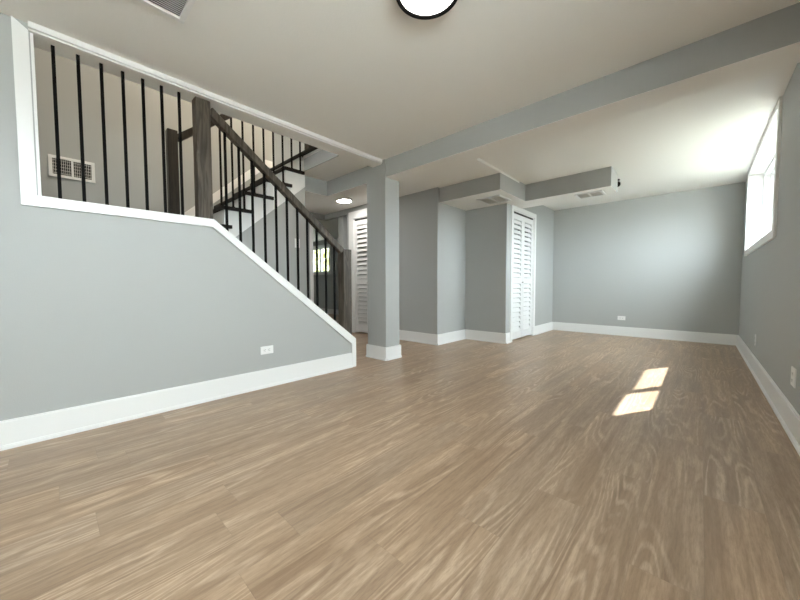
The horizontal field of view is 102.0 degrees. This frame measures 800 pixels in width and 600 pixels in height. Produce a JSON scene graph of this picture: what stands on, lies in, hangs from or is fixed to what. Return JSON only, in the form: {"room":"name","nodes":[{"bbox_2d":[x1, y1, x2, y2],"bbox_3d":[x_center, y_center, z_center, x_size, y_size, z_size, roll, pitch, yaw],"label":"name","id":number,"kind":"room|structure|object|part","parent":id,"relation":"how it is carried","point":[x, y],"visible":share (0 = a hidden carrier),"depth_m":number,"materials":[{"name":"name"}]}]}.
{"room":"finished basement","nodes":[
{"label":"finished basement","id":0,"kind":"room"},
{"bbox_2d":[34,47,274,216],"bbox_3d":[-2.883,-1.806,4.079,0.120,5.100,2.660,2,3,43],"label":"wall","id":1,"kind":"structure","parent":0,"point":[66,72],"depth_m":3.65,"materials":[{"name":"paint"}]},
{"bbox_2d":[48,154,94,182],"bbox_3d":[-3.438,-1.374,3.400,0.013,0.216,0.344,2,3,43],"label":"air vent","id":2,"kind":"object","parent":1,"relation":"in","point":[70,168],"visible":0.91,"depth_m":3.39,"materials":[{"name":"metal"}]},
{"bbox_2d":[0,13,380,420],"bbox_3d":[-2.241,-0.489,1.905,0.150,2.660,5.777,2,3,43],"label":"wall","id":3,"kind":"structure","parent":0,"point":[94,307],"depth_m":2.19,"materials":[{"name":"paint"}]},
{"bbox_2d":[30,33,41,195],"bbox_3d":[-1.382,-0.396,2.844,0.160,2.384,2.374,2,3,43],"label":"trim","id":4,"kind":"structure","parent":3,"relation":"attached to","point":[31,34],"depth_m":1.89,"materials":[{"name":"paint"}]},
{"bbox_2d":[51,45,183,214],"bbox_3d":[-1.894,-1.094,2.232,0.026,0.932,0.677,2,3,43],"label":"balustrade","id":5,"kind":"object","parent":4,"relation":"on","point":[53,61],"visible":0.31,"depth_m":2.21,"materials":[{"name":"black metal"}]},
{"bbox_2d":[192,96,351,334],"bbox_3d":[-1.099,-0.409,3.136,0.120,2.382,1.516,2,3,43],"label":"stair railing","id":6,"kind":"object","parent":4,"relation":"on","point":[202,115],"visible":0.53,"depth_m":2.89,"materials":[{"name":"black metal"}]},
{"bbox_3d":[-1.571,-1.109,2.578,0.093,0.930,0.105,2,3,43],"label":"newel post","id":7,"kind":"part","parent":6,"relation":"part of","materials":[{"name":"brown wood"}]},
{"bbox_3d":[-1.094,-1.030,3.099,0.064,1.071,1.334,2,3,43],"label":"handrail","id":8,"kind":"part","parent":6,"relation":"part of","materials":[{"name":"brown wood"}]},
{"bbox_3d":[-0.624,0.095,3.679,0.110,1.325,0.110,2,3,43],"label":"newel post","id":9,"kind":"part","parent":6,"relation":"part of","materials":[{"name":"brown wood"}]},
{"bbox_2d":[0,353,352,450],"bbox_3d":[-2.339,0.769,1.721,0.028,0.162,5.287,2,3,43],"label":"baseboard","id":10,"kind":"structure","parent":3,"relation":"attached to","point":[21,431],"depth_m":2.30,"materials":[{"name":"paint"}]},
{"bbox_2d":[11,15,355,366],"bbox_3d":[-1.340,-0.416,2.757,0.018,2.432,2.442,2,3,43],"label":"trim","id":11,"kind":"structure","parent":3,"relation":"attached to","point":[20,38],"depth_m":1.91,"materials":[{"name":"paint"}]},
{"bbox_2d":[28,21,381,163],"bbox_3d":[-1.175,-1.615,2.876,0.030,0.048,2.800,2,3,43],"label":"trim","id":12,"kind":"structure","parent":3,"relation":"attached to","point":[34,28],"depth_m":2.36,"materials":[{"name":"paint"}]},
{"bbox_2d":[260,345,272,354],"bbox_3d":[-1.208,0.454,2.942,0.009,0.072,0.118,2,3,43],"label":"power outlet","id":13,"kind":"object","parent":3,"relation":"attached to","point":[265,349],"visible":1,"depth_m":2.94,"materials":[{"name":"white plastic"}]},
{"bbox_2d":[236,187,306,296],"bbox_3d":[-1.984,-0.349,3.624,0.100,2.225,2.035,2,3,43],"label":"wall","id":14,"kind":"structure","parent":0,"point":[281,209],"depth_m":4.09,"materials":[{"name":"paint"}]},
{"bbox_2d":[274,132,303,165],"bbox_3d":[-1.267,-3.274,7.028,1.600,2.440,4.200,2,3,43],"label":"wall","id":15,"kind":"structure","parent":0,"point":[277,137],"depth_m":6.79,"materials":[{"name":"paint"}]},
{"bbox_2d":[304,150,338,170],"bbox_3d":[-0.949,-1.767,3.983,0.850,0.156,0.012,2,3,43],"label":"wall","id":16,"kind":"structure","parent":0,"point":[322,156],"depth_m":4.05,"materials":[{"name":"paint"}]},
{"bbox_2d":[303,148,321,158],"bbox_3d":[-0.952,-1.863,3.975,0.850,0.035,0.022,2,3,43],"label":"trim","id":17,"kind":"structure","parent":16,"relation":"attached to","point":[318,149],"depth_m":4.12,"materials":[{"name":"paint"}]},
{"bbox_2d":[313,238,337,308],"bbox_3d":[-0.907,-0.715,9.409,7.998,2.432,0.200,2,3,43],"label":"wall","id":18,"kind":"structure","parent":0,"point":[321,278],"depth_m":10.63,"materials":[{"name":"paint"}]},
{"bbox_2d":[313,244,330,274],"bbox_3d":[-2.715,-1.344,10.962,1.350,0.990,0.140,2,3,43],"label":"window","id":19,"kind":"structure","parent":18,"relation":"in","point":[321,272],"depth_m":10.86,"materials":[{"name":"glass"}]},
{"bbox_2d":[320,308,337,314],"bbox_3d":[-1.846,0.389,10.177,5.440,0.162,0.028,2,3,43],"label":"baseboard","id":20,"kind":"structure","parent":18,"relation":"attached to","point":[330,311],"depth_m":10.53,"materials":[{"name":"paint"}]},
{"bbox_2d":[305,209,346,299],"bbox_3d":[-1.904,-0.567,6.155,0.865,2.432,1.797,2,3,43],"label":"wall","id":21,"kind":"structure","parent":0,"point":[341,213],"depth_m":6.68,"materials":[{"name":"paint"}]},
{"bbox_2d":[309,223,313,302],"bbox_3d":[-1.869,-0.543,6.757,0.120,2.330,0.075,2,3,43],"label":"trim","id":22,"kind":"structure","parent":21,"relation":"attached to","point":[310,226],"depth_m":6.71,"materials":[{"name":"paint"}]},
{"bbox_2d":[338,216,366,321],"bbox_3d":[-0.499,-0.578,7.462,0.170,2.330,2.108,2,3,43],"label":"wall partition","id":23,"kind":"structure","parent":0,"point":[342,221],"depth_m":6.65,"materials":[{"name":"paint"}]},
{"bbox_2d":[347,187,441,334],"bbox_3d":[-0.195,-0.553,5.742,2.204,2.432,0.120,2,3,43],"label":"wall","id":24,"kind":"structure","parent":0,"point":[420,213],"depth_m":5.17,"materials":[{"name":"paint"}]},
{"bbox_2d":[348,208,367,332],"bbox_3d":[-0.554,-0.522,6.050,1.120,2.345,0.119,2,3,43],"label":"door","id":25,"kind":"structure","parent":24,"relation":"in","point":[359,217],"depth_m":6.24,"materials":[{"name":"paint"}]},
{"bbox_2d":[399,329,504,344],"bbox_3d":[0.712,0.601,5.294,1.924,0.162,0.671,0,3,5],"label":"baseboard","id":26,"kind":"structure","parent":24,"relation":"attached to","point":[433,339],"depth_m":5.26,"materials":[{"name":"paint"}]},
{"bbox_2d":[0,314,799,599],"bbox_3d":[-2.365,0.760,5.085,11.820,0.120,10.420,2,3,43],"label":"floor","id":27,"kind":"structure","parent":0,"point":[553,464],"depth_m":1.47,"materials":[{"name":"brown wood"}]},
{"bbox_2d":[367,159,398,346],"bbox_3d":[-0.214,-0.481,4.128,0.332,2.432,0.242,2,3,43],"label":"column","id":28,"kind":"structure","parent":27,"relation":"on","point":[382,191],"depth_m":4.02,"materials":[{"name":"paint"}]},
{"bbox_2d":[366,344,401,360],"bbox_3d":[-0.211,0.653,4.179,0.388,0.162,0.298,2,3,43],"label":"baseboard","id":29,"kind":"structure","parent":28,"relation":"attached to","point":[372,351],"depth_m":4.06,"materials":[{"name":"paint"}]},
{"bbox_3d":[-2.135,0.073,3.512,1.814,1.389,2.475,2,3,43],"label":"staircase","id":30,"kind":"structure","parent":27,"relation":"on","visible":0},
{"bbox_2d":[184,146,317,236],"bbox_3d":[-2.105,-1.224,3.493,1.850,1.655,2.540,2,3,43],"label":"staircase","id":31,"kind":"structure","parent":30,"relation":"on","point":[294,178],"depth_m":4.00,"materials":[{"name":"paint"}]},
{"bbox_2d":[165,114,310,214],"bbox_3d":[-1.720,-1.865,3.757,0.110,2.460,1.650,2,3,43],"label":"stair railing","id":32,"kind":"object","parent":31,"relation":"on","point":[171,136],"visible":0.32,"depth_m":3.27,"materials":[{"name":"black metal"}]},
{"bbox_3d":[-2.257,-1.141,3.222,0.090,1.065,0.086,2,3,43],"label":"newel post","id":33,"kind":"part","parent":32,"relation":"part of","materials":[{"name":"brown wood"}]},
{"bbox_3d":[-1.737,-2.248,3.738,0.060,1.270,1.488,2,3,43],"label":"handrail","id":34,"kind":"part","parent":32,"relation":"part of","materials":[{"name":"brown wood"}]},
{"bbox_3d":[-1.198,-2.527,4.292,0.110,1.189,0.110,2,3,43],"label":"newel post","id":35,"kind":"part","parent":32,"relation":"part of","materials":[{"name":"brown wood"}]},
{"bbox_2d":[0,0,799,241],"bbox_3d":[-2.372,-1.829,4.968,11.820,0.256,10.420,2,3,43],"label":"ceiling","id":36,"kind":"structure","parent":0,"point":[371,77],"depth_m":2.28,"materials":[{"name":"white paint"}]},
{"bbox_2d":[136,0,195,23],"bbox_3d":[-1.264,-1.576,1.634,0.270,0.013,0.360,2,3,43],"label":"ceiling vent","id":37,"kind":"object","parent":36,"relation":"in","point":[178,10],"visible":1,"depth_m":1.75,"materials":[{"name":"metal"}]},
{"bbox_2d":[305,176,326,195],"bbox_3d":[-1.797,-1.643,5.317,1.900,0.207,0.620,2,3,43],"label":"beam","id":38,"kind":"structure","parent":36,"relation":"attached to","point":[313,185],"depth_m":4.57,"materials":[{"name":"paint"}]},
{"bbox_2d":[327,167,366,195],"bbox_3d":[-0.652,-1.610,4.505,0.885,0.207,0.255,2,3,43],"label":"beam","id":39,"kind":"structure","parent":38,"relation":"attached to","point":[358,177],"depth_m":4.38,"materials":[{"name":"paint"}]},
{"bbox_2d":[336,197,351,202],"bbox_3d":[-0.982,-1.739,5.662,0.290,0.051,0.290,2,3,43],"label":"ceiling light","id":40,"kind":"object","parent":36,"relation":"attached to","point":[346,200],"visible":0.76,"depth_m":5.62,"materials":[{"name":"silver metal"}]},
{"bbox_2d":[337,199,350,202],"bbox_3d":[-0.982,-1.723,5.663,0.249,0.020,0.249,2,3,43],"label":"diffuser","id":41,"kind":"object","parent":40,"relation":"attached to","point":[343,200],"depth_m":5.63,"materials":[{"name":"white"}]},
{"bbox_2d":[396,0,456,19],"bbox_3d":[0.139,-1.561,1.633,0.332,0.051,0.332,2,3,43],"label":"ceiling light","id":42,"kind":"object","parent":36,"relation":"attached to","point":[417,9],"visible":1,"depth_m":1.72,"materials":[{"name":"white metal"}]},
{"bbox_2d":[401,0,451,14],"bbox_3d":[0.139,-1.546,1.633,0.286,0.020,0.286,2,3,43],"label":"diffuser","id":43,"kind":"object","parent":42,"relation":"attached to","point":[410,7],"depth_m":1.71,"materials":[{"name":"white"}]},
{"bbox_2d":[440,173,524,201],"bbox_3d":[1.395,-1.623,5.070,0.980,0.244,1.264,2,3,43],"label":"soffit","id":44,"kind":"structure","parent":36,"relation":"attached to","point":[497,181],"depth_m":4.57,"materials":[{"name":"paint"}]},
{"bbox_2d":[525,166,617,200],"bbox_3d":[2.441,-1.607,4.667,1.102,0.244,0.431,2,3,43],"label":"soffit","id":45,"kind":"structure","parent":36,"relation":"attached to","point":[603,177],"depth_m":4.44,"materials":[{"name":"paint"}]},
{"bbox_2d":[386,2,799,176],"bbox_3d":[1.109,-1.542,2.874,3.252,0.207,0.255,2,3,43],"label":"beam","id":46,"kind":"structure","parent":36,"relation":"attached to","point":[778,29],"depth_m":2.25,"materials":[{"name":"paint"}]},
{"bbox_2d":[442,203,517,333],"bbox_3d":[1.584,-0.575,6.128,0.121,2.432,2.868,2,3,43],"label":"wall","id":47,"kind":"structure","parent":0,"point":[453,218],"depth_m":5.28,"materials":[{"name":"paint"}]},
{"bbox_2d":[465,203,509,332],"bbox_3d":[1.385,-0.541,5.378,0.849,2.432,0.120,2,3,43],"label":"wall","id":48,"kind":"structure","parent":0,"point":[487,273],"depth_m":5.26,"materials":[{"name":"paint"}]},
{"bbox_2d":[440,186,616,210],"bbox_3d":[1.798,-1.484,4.702,2.080,0.003,1.260,2,3,43],"label":"ceiling","id":49,"kind":"structure","parent":0,"point":[469,202],"depth_m":4.84,"materials":[{"name":"white paint"}]},
{"bbox_2d":[476,195,510,204],"bbox_3d":[1.387,-1.478,4.786,0.370,0.013,0.380,2,3,43],"label":"ceiling vent","id":50,"kind":"object","parent":49,"relation":"in","point":[495,199],"visible":1,"depth_m":4.76,"materials":[{"name":"metal"}]},
{"bbox_2d":[574,190,605,198],"bbox_3d":[2.653,-1.470,4.519,0.340,0.013,0.260,2,3,43],"label":"ceiling vent","id":51,"kind":"object","parent":49,"relation":"in","point":[599,192],"visible":1,"depth_m":4.50,"materials":[{"name":"metal"}]},
{"bbox_2d":[509,205,553,331],"bbox_3d":[2.394,-0.569,5.929,0.120,2.432,2.060,2,3,43],"label":"wall","id":52,"kind":"structure","parent":0,"point":[545,215],"depth_m":6.24,"materials":[{"name":"paint"}]},
{"bbox_2d":[510,205,536,341],"bbox_3d":[2.079,-0.432,5.566,0.119,2.193,1.036,2,3,43],"label":"door","id":53,"kind":"structure","parent":52,"relation":"in","point":[521,325],"depth_m":5.55,"materials":[{"name":"paint"}]},
{"bbox_2d":[505,322,552,343],"bbox_3d":[2.405,0.569,5.880,0.028,0.162,2.196,2,3,43],"label":"baseboard","id":54,"kind":"structure","parent":52,"relation":"attached to","point":[542,328],"depth_m":6.17,"materials":[{"name":"paint"}]},
{"bbox_2d":[305,42,799,208],"bbox_3d":[-0.158,-1.475,3.804,6.369,0.003,0.620,2,3,43],"label":"ceiling","id":55,"kind":"structure","parent":0,"point":[788,55],"depth_m":2.42,"materials":[{"name":"white paint"}]},
{"bbox_2d":[517,182,744,334],"bbox_3d":[3.963,-0.575,5.973,3.821,2.432,0.140,2,3,43],"label":"wall","id":56,"kind":"structure","parent":0,"point":[670,261],"depth_m":5.52,"materials":[{"name":"paint"}]},
{"bbox_2d":[552,322,736,345],"bbox_3d":[4.111,0.569,5.776,2.671,0.162,0.028,2,3,43],"label":"baseboard","id":57,"kind":"structure","parent":56,"relation":"attached to","point":[702,337],"depth_m":5.57,"materials":[{"name":"paint"}]},
{"bbox_2d":[739,63,799,414],"bbox_3d":[1.782,-0.349,1.073,0.250,2.432,10.020,2,3,43],"label":"wall","id":58,"kind":"structure","parent":0,"point":[770,274],"depth_m":2.42,"materials":[{"name":"paint"}]},
{"bbox_2d":[744,97,782,255],"bbox_3d":[3.978,-1.112,3.425,0.268,1.122,2.405,2,3,43],"label":"window","id":59,"kind":"structure","parent":58,"relation":"in","point":[763,173],"depth_m":4.13,"materials":[{"name":"glass"}]},
{"bbox_3d":[4.031,-1.119,3.376,0.125,0.976,2.241,2,3,43],"label":"frame","id":60,"kind":"part","parent":59,"relation":"part of","materials":[{"name":"white plastic"}]},
{"bbox_2d":[736,335,799,455],"bbox_3d":[1.683,0.780,1.219,0.028,0.162,10.020,2,3,43],"label":"baseboard","id":61,"kind":"structure","parent":58,"relation":"attached to","point":[789,418],"depth_m":2.37,"materials":[{"name":"paint"}]},
{"bbox_2d":[790,366,796,387],"bbox_3d":[2.444,0.478,2.013,0.009,0.118,0.116,2,3,43],"label":"power outlet","id":62,"kind":"object","parent":58,"relation":"attached to","point":[793,370],"visible":1,"depth_m":2.00,"materials":[{"name":"white plastic"}]},
{"label":"outside","id":63,"kind":"structure","parent":0,"visible":0},
{"bbox_3d":[-1.764,-0.616,26.593,27.000,0.100,23.400,2,3,43],"label":"ground","id":64,"kind":"structure","parent":63,"visible":0},
{"bbox_2d":[314,250,324,271],"bbox_3d":[-4.901,-1.862,18.134,2.639,3.164,2.582,2,3,43],"label":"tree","id":65,"kind":"object","parent":64,"relation":"on","point":[314,250],"visible":0.06,"depth_m":17.86,"materials":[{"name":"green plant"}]},
{"bbox_2d":[314,248,328,270],"bbox_3d":[-3.510,-1.637,16.373,2.258,2.864,2.472,-1,3,-18],"label":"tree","id":66,"kind":"object","parent":64,"relation":"on","point":[323,250],"visible":0.17,"depth_m":16.14,"materials":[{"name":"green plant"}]}
]}

